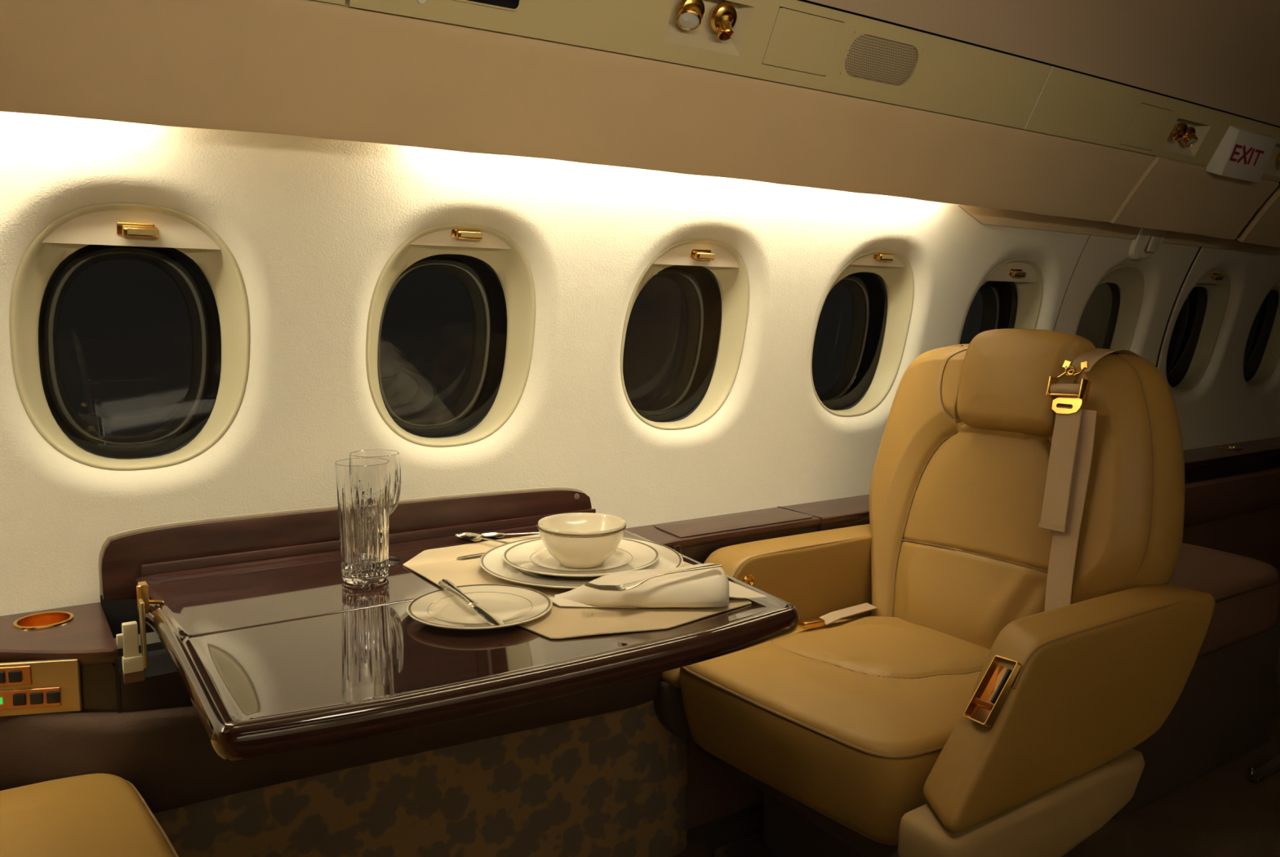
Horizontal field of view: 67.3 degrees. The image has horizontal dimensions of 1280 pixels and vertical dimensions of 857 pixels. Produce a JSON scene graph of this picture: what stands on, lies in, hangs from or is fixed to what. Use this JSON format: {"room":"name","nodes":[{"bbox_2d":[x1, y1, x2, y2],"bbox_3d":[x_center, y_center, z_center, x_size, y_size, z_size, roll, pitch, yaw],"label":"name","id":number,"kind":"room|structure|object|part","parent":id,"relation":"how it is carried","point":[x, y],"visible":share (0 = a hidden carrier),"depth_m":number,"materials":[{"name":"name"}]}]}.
{"room":"aircraft cabin","nodes":[
{"label":"aircraft cabin","id":0,"kind":"room"},
{"bbox_2d":[0,111,1279,648],"bbox_3d":[0.752,-0.190,2.324,7.350,0.922,0.234,-4,9,-34],"label":"wall","id":1,"kind":"structure","parent":0,"point":[310,226],"depth_m":1.72,"materials":[{"name":"beige plastic"}]},
{"bbox_2d":[9,202,249,470],"bbox_3d":[-0.772,-0.134,1.466,0.318,0.394,0.214,-4,9,-34],"label":"window","id":2,"kind":"structure","parent":1,"relation":"in","point":[208,277],"depth_m":1.46,"materials":[{"name":"beige plastic"}]},
{"bbox_2d":[42,209,220,249],"bbox_3d":[-0.722,-0.288,1.375,0.243,0.052,0.024,-4,9,-34],"label":"shade","id":3,"kind":"object","parent":2,"relation":"attached to","point":[169,228],"depth_m":1.37,"materials":[{"name":"beige plastic"}]},
{"bbox_3d":[-0.721,-0.285,1.376,0.049,0.017,0.008,-4,9,-34],"label":"pull plate","id":4,"kind":"part","parent":2,"relation":"part of","materials":[{"name":"gold metal"}]},
{"bbox_3d":[-0.714,-0.281,1.375,0.047,0.017,0.019,-4,9,-34],"label":"shade pull","id":5,"kind":"part","parent":2,"relation":"part of","materials":[{"name":"gold metal"}]},
{"bbox_2d":[416,0,426,4],"bbox_3d":[-0.290,-0.572,1.279,0.014,0.013,0.008,-4,9,-34],"label":"button","id":6,"kind":"object","parent":1,"relation":"attached to","point":[420,2],"visible":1,"depth_m":1.28,"materials":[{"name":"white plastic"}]},
{"bbox_2d":[365,223,535,447],"bbox_3d":[-0.354,-0.164,1.743,0.318,0.394,0.216,-4,9,-34],"label":"window","id":7,"kind":"structure","parent":1,"relation":"in","point":[495,274],"depth_m":1.78,"materials":[{"name":"beige plastic"}]},
{"bbox_3d":[-0.300,-0.335,1.645,0.049,0.017,0.008,-4,9,-34],"label":"pull plate","id":8,"kind":"part","parent":7,"relation":"part of","materials":[{"name":"gold metal"}]},
{"bbox_2d":[409,230,511,248],"bbox_3d":[-0.303,-0.328,1.649,0.204,0.032,0.016,-4,9,-34],"label":"shade","id":9,"kind":"object","parent":7,"relation":"attached to","point":[491,239],"depth_m":1.64,"materials":[{"name":"beige plastic"}]},
{"bbox_3d":[-0.293,-0.331,1.644,0.047,0.017,0.019,-4,9,-34],"label":"shade pull","id":10,"kind":"part","parent":7,"relation":"part of","materials":[{"name":"gold metal"}]},
{"bbox_2d":[455,0,520,11],"bbox_3d":[-0.218,-0.625,1.290,0.146,0.096,0.049,-4,9,-34],"label":"display","id":11,"kind":"object","parent":1,"relation":"attached to","point":[509,5],"visible":1,"depth_m":1.33,"materials":[{"name":"black glass"}]},
{"bbox_2d":[0,0,1279,255],"bbox_3d":[0.828,-0.561,2.170,7.350,0.219,0.213,-4,9,-34],"label":"trim","id":12,"kind":"structure","parent":1,"relation":"attached to","point":[313,68],"depth_m":1.47,"materials":[{"name":"beige plastic"}]},
{"bbox_3d":[2.287,-0.629,3.244,3.730,0.120,0.060,-4,9,-34],"label":"cove rail","id":13,"kind":"part","parent":12,"relation":"part of","materials":[{"name":"beige plastic"}]},
{"bbox_3d":[1.490,-0.616,2.569,0.642,0.183,0.119,-4,9,-34],"label":"valence panel","id":14,"kind":"part","parent":12,"relation":"part of","materials":[{"name":"beige plastic"}]},
{"bbox_3d":[2.838,-0.688,3.459,2.570,0.197,0.119,-4,9,-34],"label":"valence panel","id":15,"kind":"part","parent":12,"relation":"part of","materials":[{"name":"beige plastic"}]},
{"bbox_2d":[0,436,1279,713],"bbox_3d":[0.766,0.195,2.345,7.350,0.170,0.247,-4,9,-34],"label":"ledge","id":16,"kind":"object","parent":1,"relation":"attached to","point":[88,637],"visible":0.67,"depth_m":1.44,"materials":[{"name":"brown wood"}]},
{"bbox_2d":[0,658,82,716],"bbox_3d":[-0.771,0.329,1.218,0.112,0.069,0.011,-1,7,-12],"label":"control panel","id":17,"kind":"object","parent":16,"relation":"attached to","point":[51,686],"visible":1,"depth_m":1.22,"materials":[{"name":"gold metal"}]},
{"bbox_3d":[-0.794,0.312,1.210,0.052,0.025,0.003,-1,7,-12],"label":"button frame","id":18,"kind":"part","parent":17,"relation":"part of","materials":[{"name":"orange metal"}]},
{"bbox_3d":[-0.779,0.342,1.217,0.084,0.025,0.003,-1,7,-12],"label":"button frame","id":19,"kind":"part","parent":17,"relation":"part of","materials":[{"name":"orange metal"}]},
{"bbox_2d":[13,611,74,629],"bbox_3d":[-0.833,0.285,1.346,0.073,0.040,0.073,-4,9,-34],"label":"cup holder","id":20,"kind":"object","parent":16,"relation":"in","point":[50,619],"visible":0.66,"depth_m":1.36,"materials":[{"name":"gold metal"}]},
{"bbox_2d":[97,487,595,599],"bbox_3d":[-0.430,0.186,1.601,0.822,0.126,0.042,-4,9,-34],"label":"lid","id":21,"kind":"object","parent":16,"relation":"on","point":[124,557],"visible":0.45,"depth_m":1.51,"materials":[{"name":"brown wood"}]},
{"bbox_3d":[-0.401,0.182,1.598,0.765,0.018,0.005,-4,9,-34],"label":"rail","id":22,"kind":"part","parent":21,"relation":"part of","materials":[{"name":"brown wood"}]},
{"bbox_2d":[134,524,799,761],"bbox_3d":[-0.231,0.235,1.327,0.787,0.080,0.640,-4,9,-34],"label":"folding table","id":23,"kind":"object","parent":16,"relation":"attached to","point":[282,655],"visible":0.69,"depth_m":1.10,"materials":[{"name":"brown wood"}]},
{"bbox_2d":[115,599,147,684],"bbox_3d":[-0.650,0.273,1.230,0.032,0.104,0.022,-4,9,-34],"label":"bracket","id":24,"kind":"object","parent":23,"relation":"attached to","point":[134,663],"visible":1,"depth_m":1.23,"materials":[{"name":"beige plastic"}]},
{"bbox_3d":[-0.639,0.264,1.236,0.004,0.087,0.022,-4,9,-34],"label":"plate","id":25,"kind":"part","parent":24,"relation":"part of","materials":[{"name":"gold metal"}]},
{"bbox_2d":[335,457,389,584],"bbox_3d":[-0.393,0.132,1.370,0.074,0.170,0.074,3,7,17],"label":"glass","id":26,"kind":"object","parent":23,"relation":"on","point":[362,484],"visible":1,"depth_m":1.34,"materials":[{"name":"clear glass"}]},
{"bbox_2d":[349,449,400,566],"bbox_3d":[-0.401,0.121,1.460,0.076,0.169,0.076,-4,9,-34],"label":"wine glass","id":27,"kind":"object","parent":23,"relation":"on","point":[393,456],"visible":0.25,"depth_m":1.45,"materials":[{"name":"clear glass"}]},
{"bbox_2d":[406,584,552,629],"bbox_3d":[-0.204,0.230,1.227,0.183,0.013,0.183,-4,9,-34],"label":"bread plate","id":28,"kind":"object","parent":23,"relation":"on","point":[513,605],"visible":0.84,"depth_m":1.24,"materials":[{"name":"beige ceramic"}]},
{"bbox_2d":[438,578,504,625],"bbox_3d":[-0.215,0.220,1.221,0.019,0.015,0.183,-4,9,-34],"label":"table knife","id":29,"kind":"object","parent":28,"relation":"on","point":[447,585],"visible":1,"depth_m":1.21,"materials":[{"name":"silver metal"}]},
{"bbox_3d":[-0.237,0.215,1.255,0.018,0.014,0.102,-4,9,-34],"label":"handle","id":30,"kind":"part","parent":29,"relation":"part of","materials":[{"name":"silver metal"}]},
{"bbox_3d":[-0.187,0.230,1.180,0.018,0.006,0.082,-4,9,-34],"label":"blade","id":31,"kind":"part","parent":29,"relation":"part of","materials":[{"name":"silver metal"}]},
{"bbox_2d":[454,532,510,543],"bbox_3d":[-0.241,0.187,1.566,0.167,0.013,0.036,6,9,39],"label":"spoon","id":32,"kind":"object","parent":23,"relation":"on","point":[465,536],"visible":0.84,"depth_m":1.60,"materials":[{"name":"silver metal"}]},
{"bbox_2d":[454,532,484,542],"bbox_3d":[-0.284,0.183,1.601,0.055,0.010,0.036,5,8,32],"label":"bowl","id":33,"kind":"object","parent":32,"relation":"on","point":[465,536],"depth_m":1.61,"materials":[{"name":"silver metal"}]},
{"bbox_3d":[-0.217,0.184,1.553,0.115,0.004,0.017,6,9,35],"label":"handle","id":34,"kind":"part","parent":32,"relation":"part of","materials":[{"name":"silver metal"}]},
{"bbox_2d":[480,531,539,539],"bbox_3d":[-0.192,0.180,1.624,0.152,0.014,0.028,0,7,-5],"label":"spoon","id":35,"kind":"object","parent":23,"relation":"on","point":[489,535],"visible":0.8,"depth_m":1.62,"materials":[{"name":"silver metal"}]},
{"bbox_2d":[480,533,505,539],"bbox_3d":[-0.247,0.183,1.620,0.042,0.008,0.028,-1,7,-11],"label":"bowl","id":36,"kind":"object","parent":35,"relation":"on","point":[489,535],"depth_m":1.63,"materials":[{"name":"silver metal"}]},
{"bbox_3d":[-0.172,0.176,1.629,0.112,0.007,0.017,0,7,-7],"label":"handle","id":37,"kind":"part","parent":35,"relation":"part of","materials":[{"name":"silver metal"}]},
{"bbox_2d":[403,533,751,639],"bbox_3d":[-0.097,0.215,1.399,0.372,0.003,0.516,-4,9,-34],"label":"placemat","id":38,"kind":"object","parent":23,"relation":"on","point":[435,565],"visible":0.41,"depth_m":1.24,"materials":[{"name":"beige fabric"}]},
{"bbox_2d":[456,552,484,559],"bbox_3d":[-0.214,0.193,1.526,0.166,0.010,0.018,-4,9,-35],"label":"table knife","id":39,"kind":"object","parent":38,"relation":"on","point":[477,555],"visible":0.27,"depth_m":1.49,"materials":[{"name":"silver metal"}]},
{"bbox_2d":[480,537,683,588],"bbox_3d":[-0.087,0.201,1.438,0.302,0.016,0.302,-4,9,-34],"label":"dinner plate","id":40,"kind":"object","parent":38,"relation":"on","point":[492,562],"visible":0.41,"depth_m":1.39,"materials":[{"name":"beige ceramic"}]},
{"bbox_2d":[502,537,659,577],"bbox_3d":[-0.087,0.195,1.435,0.233,0.018,0.233,-4,9,-34],"label":"salad plate","id":41,"kind":"object","parent":40,"relation":"on","point":[531,556],"visible":0.61,"depth_m":1.43,"materials":[{"name":"beige ceramic"}]},
{"bbox_2d":[537,512,626,568],"bbox_3d":[-0.087,0.170,1.432,0.132,0.062,0.132,-4,9,-34],"label":"soup bowl","id":42,"kind":"object","parent":41,"relation":"on","point":[575,540],"visible":1,"depth_m":1.40,"materials":[{"name":"beige ceramic"}]},
{"bbox_2d":[549,563,766,608],"bbox_3d":[0.028,0.206,1.266,0.288,0.053,0.123,-2,7,-19],"label":"napkin","id":43,"kind":"object","parent":38,"relation":"on","point":[711,587],"visible":0.96,"depth_m":1.23,"materials":[{"name":"beige fabric"}]},
{"bbox_2d":[582,563,721,591],"bbox_3d":[0.017,0.188,1.214,0.180,0.024,0.024,-1,7,-15],"label":"fork","id":44,"kind":"object","parent":43,"relation":"on","point":[620,588],"visible":1,"depth_m":1.21,"materials":[{"name":"silver metal"}]},
{"bbox_3d":[0.040,0.187,1.220,0.133,0.024,0.024,-1,7,-15],"label":"handle","id":45,"kind":"part","parent":44,"relation":"part of","materials":[{"name":"silver metal"}]},
{"bbox_3d":[0.198,0.195,2.015,0.361,0.004,0.112,-4,9,-34],"label":"ledge lid","id":46,"kind":"part","parent":16,"relation":"part of","materials":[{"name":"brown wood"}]},
{"bbox_2d":[1218,445,1244,449],"bbox_3d":[1.977,0.065,3.215,0.072,0.004,0.072,-4,9,-34],"label":"cup holder","id":47,"kind":"object","parent":16,"relation":"on","point":[1221,446],"visible":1,"depth_m":3.21,"materials":[{"name":"gold metal"}]},
{"bbox_2d":[0,466,1279,813],"bbox_3d":[0.788,0.333,2.326,7.350,0.222,0.204,-4,9,-34],"label":"trim","id":48,"kind":"structure","parent":1,"relation":"attached to","point":[167,754],"depth_m":1.30,"materials":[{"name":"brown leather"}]},
{"bbox_2d":[620,239,749,430],"bbox_3d":[0.070,-0.195,2.029,0.318,0.394,0.214,-4,9,-34],"label":"window","id":49,"kind":"structure","parent":1,"relation":"in","point":[711,275],"depth_m":2.08,"materials":[{"name":"beige plastic"}]},
{"bbox_2d":[653,244,738,267],"bbox_3d":[0.120,-0.351,1.937,0.231,0.046,0.021,-4,9,-34],"label":"shade","id":50,"kind":"object","parent":49,"relation":"attached to","point":[724,255],"depth_m":1.93,"materials":[{"name":"beige plastic"}]},
{"bbox_3d":[0.122,-0.352,1.936,0.049,0.017,0.008,-4,9,-34],"label":"pull plate","id":51,"kind":"part","parent":49,"relation":"part of","materials":[{"name":"gold metal"}]},
{"bbox_3d":[0.129,-0.348,1.935,0.047,0.017,0.019,-4,9,-34],"label":"shade pull","id":52,"kind":"part","parent":49,"relation":"part of","materials":[{"name":"gold metal"}]},
{"bbox_2d":[676,0,704,31],"bbox_3d":[0.078,-0.648,1.499,0.039,0.052,0.049,3,8,20],"label":"light","id":53,"kind":"object","parent":1,"relation":"attached to","point":[690,13],"visible":1,"depth_m":1.49,"materials":[{"name":"gold metal"}]},
{"bbox_2d":[153,506,1279,856],"bbox_3d":[0.788,0.562,2.352,7.350,0.420,0.064,-4,9,-34],"label":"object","id":54,"kind":"structure","parent":1,"relation":"attached to","point":[620,783],"depth_m":1.65,"materials":[{"name":"fabric"}]},
{"bbox_3d":[-1.080,0.716,1.107,2.850,0.381,0.060,-4,9,-34],"label":"patterned panel","id":55,"kind":"part","parent":54,"relation":"part of","materials":[{"name":"fabric"}]},
{"bbox_3d":[1.948,0.474,3.166,4.510,0.420,0.001,-4,9,-34],"label":"plain panel","id":56,"kind":"part","parent":54,"relation":"part of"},
{"bbox_2d":[710,1,737,40],"bbox_3d":[0.133,-0.650,1.538,0.038,0.057,0.044,4,8,23],"label":"air nozzle","id":57,"kind":"object","parent":1,"relation":"attached to","point":[723,17],"visible":1,"depth_m":1.52,"materials":[{"name":"gold metal"}]},
{"bbox_2d":[314,0,1279,183],"bbox_3d":[0.891,-0.689,2.063,7.350,0.178,0.090,-4,9,-34],"label":"overhead panel","id":58,"kind":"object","parent":1,"relation":"attached to","point":[805,43],"depth_m":1.71,"materials":[{"name":"beige paint"}]},
{"bbox_3d":[-1.259,-0.523,0.615,2.155,0.148,0.062,-4,9,-34],"label":"service panel","id":59,"kind":"part","parent":58,"relation":"part of","materials":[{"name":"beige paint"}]},
{"bbox_3d":[0.234,-0.646,1.607,1.428,0.124,0.062,-4,9,-34],"label":"service panel","id":60,"kind":"part","parent":58,"relation":"part of","materials":[{"name":"beige paint"}]},
{"bbox_3d":[0.277,-0.655,1.633,0.147,0.082,0.043,-4,9,-34],"label":"access door","id":61,"kind":"part","parent":58,"relation":"part of","materials":[{"name":"beige paint"}]},
{"bbox_3d":[1.182,-0.704,2.247,0.137,0.087,0.045,-4,9,-34],"label":"access door","id":62,"kind":"part","parent":58,"relation":"part of","materials":[{"name":"beige paint"}]},
{"bbox_3d":[2.389,-0.783,3.050,3.758,0.154,0.062,-4,9,-34],"label":"service panel","id":63,"kind":"part","parent":58,"relation":"part of","materials":[{"name":"beige paint"}]},
{"bbox_2d":[810,249,914,417],"bbox_3d":[0.501,-0.226,2.315,0.318,0.394,0.217,-4,9,-34],"label":"window","id":64,"kind":"structure","parent":1,"relation":"in","point":[880,285],"depth_m":2.38,"materials":[{"name":"beige plastic"}]},
{"bbox_2d":[850,254,904,267],"bbox_3d":[0.552,-0.390,2.221,0.204,0.030,0.015,-4,9,-34],"label":"shade","id":65,"kind":"object","parent":64,"relation":"attached to","point":[886,260],"depth_m":2.21,"materials":[{"name":"beige plastic"}]},
{"bbox_3d":[0.563,-0.395,2.215,0.047,0.017,0.019,-4,9,-34],"label":"shade pull","id":66,"kind":"part","parent":64,"relation":"part of","materials":[{"name":"gold metal"}]},
{"bbox_2d":[844,34,916,85],"bbox_3d":[0.436,-0.667,1.742,0.177,0.066,0.035,-4,9,-34],"label":"speaker","id":67,"kind":"object","parent":1,"relation":"attached to","point":[868,57],"visible":1,"depth_m":1.74},
{"bbox_2d":[969,258,1043,333],"bbox_3d":[0.930,-0.257,2.604,0.318,0.394,0.214,-4,9,-34],"label":"window","id":68,"kind":"structure","parent":1,"relation":"in","point":[1011,294],"depth_m":2.63,"materials":[{"name":"beige plastic"}]},
{"bbox_2d":[985,262,1038,282],"bbox_3d":[0.980,-0.410,2.513,0.243,0.052,0.024,-4,9,-34],"label":"shade","id":69,"kind":"object","parent":68,"relation":"attached to","point":[1005,272],"depth_m":2.51,"materials":[{"name":"beige plastic"}]},
{"bbox_3d":[0.981,-0.408,2.514,0.049,0.017,0.008,-4,9,-34],"label":"pull plate","id":70,"kind":"part","parent":68,"relation":"part of","materials":[{"name":"gold metal"}]},
{"bbox_3d":[0.988,-0.404,2.513,0.047,0.017,0.019,-4,9,-34],"label":"shade pull","id":71,"kind":"part","parent":68,"relation":"part of","materials":[{"name":"gold metal"}]},
{"bbox_2d":[1053,265,1144,350],"bbox_3d":[1.349,-0.287,2.884,0.318,0.394,0.214,-4,9,-34],"label":"window","id":72,"kind":"structure","parent":1,"relation":"in","point":[1108,319],"depth_m":2.90,"materials":[{"name":"beige"}]},
{"bbox_2d":[1075,283,1111,348],"bbox_3d":[1.342,-0.272,2.897,0.241,0.333,0.070,-4,9,-34],"label":"shade","id":73,"kind":"object","parent":72,"relation":"attached to","point":[1095,325],"depth_m":2.91,"materials":[{"name":"beige plastic"}]},
{"bbox_3d":[1.423,-0.239,2.772,0.580,0.920,0.234,-4,9,-34],"label":"hatch panel","id":74,"kind":"part","parent":1,"relation":"part of","materials":[{"name":"beige plastic"}]},
{"bbox_2d":[1128,227,1167,261],"bbox_3d":[1.425,-0.525,2.715,0.147,0.099,0.070,-4,9,-34],"label":"handle","id":75,"kind":"object","parent":1,"relation":"attached to","point":[1148,241],"visible":0.71,"depth_m":2.69,"materials":[{"name":"beige plastic"}]},
{"bbox_3d":[1.440,-0.516,2.696,0.040,0.042,0.020,-4,9,-34],"label":"handle","id":76,"kind":"part","parent":75,"relation":"part of","materials":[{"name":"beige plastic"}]},
{"bbox_2d":[1171,122,1187,141],"bbox_3d":[1.305,-0.718,2.331,0.032,0.045,0.051,8,10,44],"label":"air nozzle","id":77,"kind":"object","parent":1,"relation":"attached to","point":[1179,131],"visible":1,"depth_m":2.32,"materials":[{"name":"gold metal"}]},
{"bbox_2d":[1180,126,1198,146],"bbox_3d":[1.346,-0.715,2.358,0.042,0.048,0.041,-4,9,-34],"label":"light","id":78,"kind":"object","parent":1,"relation":"attached to","point":[1189,139],"visible":0.86,"depth_m":2.35,"materials":[{"name":"gold metal"}]},
{"bbox_2d":[1180,126,1195,142],"bbox_3d":[1.343,-0.720,2.361,0.042,0.039,0.032,-4,9,-34],"label":"socket","id":79,"kind":"object","parent":78,"relation":"attached to","point":[1190,135],"depth_m":2.34,"materials":[{"name":"gold metal"}]},
{"bbox_2d":[1166,271,1230,391],"bbox_3d":[1.784,-0.318,3.173,0.318,0.394,0.215,-4,9,-34],"label":"window","id":80,"kind":"structure","parent":1,"relation":"in","point":[1198,322],"depth_m":3.24,"materials":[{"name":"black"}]},
{"bbox_2d":[1197,274,1226,284],"bbox_3d":[1.835,-0.481,3.079,0.212,0.034,0.017,-4,9,-34],"label":"shade","id":81,"kind":"object","parent":80,"relation":"attached to","point":[1208,278],"depth_m":3.07,"materials":[{"name":"beige plastic"}]},
{"bbox_3d":[1.845,-0.483,3.075,0.047,0.017,0.019,-4,9,-34],"label":"shade pull","id":82,"kind":"part","parent":80,"relation":"part of","materials":[{"name":"gold metal"}]},
{"bbox_3d":[2.740,-0.334,3.653,2.559,0.920,0.234,-4,9,-34],"label":"wall panel","id":83,"kind":"part","parent":1,"relation":"part of","materials":[{"name":"beige plastic"}]},
{"bbox_2d":[1205,125,1276,182],"bbox_3d":[1.563,-0.709,2.500,0.231,0.122,0.068,-4,9,-34],"label":"exit sign","id":84,"kind":"object","parent":1,"relation":"attached to","point":[1243,154],"visible":1,"depth_m":2.47,"materials":[{"name":"white plastic"}]},
{"bbox_2d":[1243,280,1279,386],"bbox_3d":[2.207,-0.349,3.456,0.318,0.394,0.215,-4,9,-34],"label":"window","id":85,"kind":"structure","parent":1,"relation":"in","point":[1262,351],"depth_m":3.53,"materials":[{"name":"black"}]},
{"bbox_2d":[1273,280,1279,287],"bbox_3d":[2.258,-0.511,3.362,0.212,0.034,0.017,-4,9,-34],"label":"shade","id":86,"kind":"object","parent":85,"relation":"attached to","point":[1277,284],"depth_m":3.33,"materials":[{"name":"beige plastic"}]},
{"bbox_2d":[1277,153,1279,164],"bbox_3d":[1.771,-0.739,2.646,0.031,0.050,0.044,7,9,41],"label":"air nozzle","id":87,"kind":"object","parent":1,"relation":"attached to","point":[1278,156],"visible":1,"depth_m":2.65,"materials":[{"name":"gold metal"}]},
{"bbox_2d":[671,614,1279,856],"bbox_3d":[1.452,0.901,1.395,7.350,0.001,2.680,-4,9,-34],"label":"floor","id":88,"kind":"structure","parent":0,"point":[1222,812],"depth_m":2.01,"materials":[{"name":"brown carpet"}]},
{"bbox_2d":[0,773,178,856],"bbox_3d":[-0.873,0.434,0.803,0.902,1.021,0.730,-4,9,-34],"label":"seat","id":89,"kind":"object","parent":88,"relation":"on","point":[99,815],"visible":1,"depth_m":1.09,"materials":[{"name":"beige leather"}]},
{"bbox_2d":[653,328,1215,856],"bbox_3d":[0.519,0.334,1.730,0.787,1.021,0.730,-4,9,-34],"label":"seat","id":90,"kind":"object","parent":88,"relation":"on","point":[978,666],"visible":0.96,"depth_m":1.63,"materials":[{"name":"beige leather"}]},
{"bbox_3d":[0.304,0.342,1.963,0.662,0.230,0.096,-4,9,-34],"label":"armrest","id":91,"kind":"part","parent":90,"relation":"part of","materials":[{"name":"beige leather"}]},
{"bbox_2d":[679,616,990,845],"bbox_3d":[0.416,0.489,1.687,0.547,0.185,0.508,-4,9,-34],"label":"seat cushion","id":92,"kind":"object","parent":90,"relation":"on","point":[849,718],"depth_m":1.55,"materials":[{"name":"beige leather"}]},
{"bbox_3d":[0.473,0.379,1.318,0.008,0.019,0.045,-1,7,-10],"label":"latch lever","id":93,"kind":"part","parent":90,"relation":"part of","materials":[{"name":"orange metal"}]},
{"bbox_2d":[969,665,1012,723],"bbox_3d":[0.489,0.363,1.322,0.068,0.086,0.051,-3,8,-26],"label":"seat control handle","id":94,"kind":"object","parent":90,"relation":"on","point":[991,702],"depth_m":1.31,"materials":[{"name":"orange metal"}]},
{"bbox_3d":[0.484,0.360,1.322,0.077,0.093,0.056,-3,8,-26],"label":"latch frame","id":95,"kind":"part","parent":90,"relation":"part of","materials":[{"name":"gold metal"}]},
{"bbox_3d":[0.700,0.188,1.869,0.315,0.697,0.640,-4,9,-34],"label":"backrest","id":96,"kind":"part","parent":90,"relation":"part of","materials":[{"name":"beige leather"}]},
{"bbox_3d":[0.653,0.393,1.450,0.657,0.230,0.096,-4,9,-34],"label":"armrest","id":97,"kind":"part","parent":90,"relation":"part of","materials":[{"name":"beige leather"}]},
{"bbox_2d":[1080,827,1196,856],"bbox_3d":[0.942,0.844,1.710,0.360,0.022,0.340,-4,9,-34],"label":"floor cover","id":98,"kind":"structure","parent":88,"relation":"on","point":[1131,842],"depth_m":1.87,"materials":[{"name":"brown carpet"}]},
{"bbox_2d":[1111,542,1279,818],"bbox_3d":[1.175,0.548,2.316,0.734,0.465,0.419,-4,9,-34],"label":"cabinet","id":99,"kind":"object","parent":88,"relation":"on","point":[1223,712],"visible":0.27,"depth_m":2.19,"materials":[{"name":"brown fabric"}]},
{"bbox_2d":[1168,542,1279,657],"bbox_3d":[1.175,0.397,2.299,0.734,0.160,0.415,-4,9,-34],"label":"cushion","id":100,"kind":"object","parent":99,"relation":"on","point":[1245,590],"depth_m":2.21,"materials":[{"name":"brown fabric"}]},
{"bbox_2d":[1247,754,1279,782],"bbox_3d":[1.458,0.782,2.229,0.180,0.022,0.033,-4,9,-34],"label":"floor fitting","id":101,"kind":"object","parent":88,"relation":"on","point":[1256,775],"visible":1,"depth_m":2.20,"materials":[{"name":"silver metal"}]},
{"bbox_3d":[1.399,0.779,2.200,0.014,0.012,0.014,-4,9,-34],"label":"knob","id":102,"kind":"part","parent":101,"relation":"part of","materials":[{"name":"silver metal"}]},
{"bbox_2d":[807,0,1279,126],"bbox_3d":[1.361,-0.793,1.349,7.350,0.339,1.570,-4,9,-34],"label":"ceiling","id":103,"kind":"structure","parent":0,"point":[1222,55],"depth_m":2.06,"materials":[{"name":"beige plastic"}]}
]}

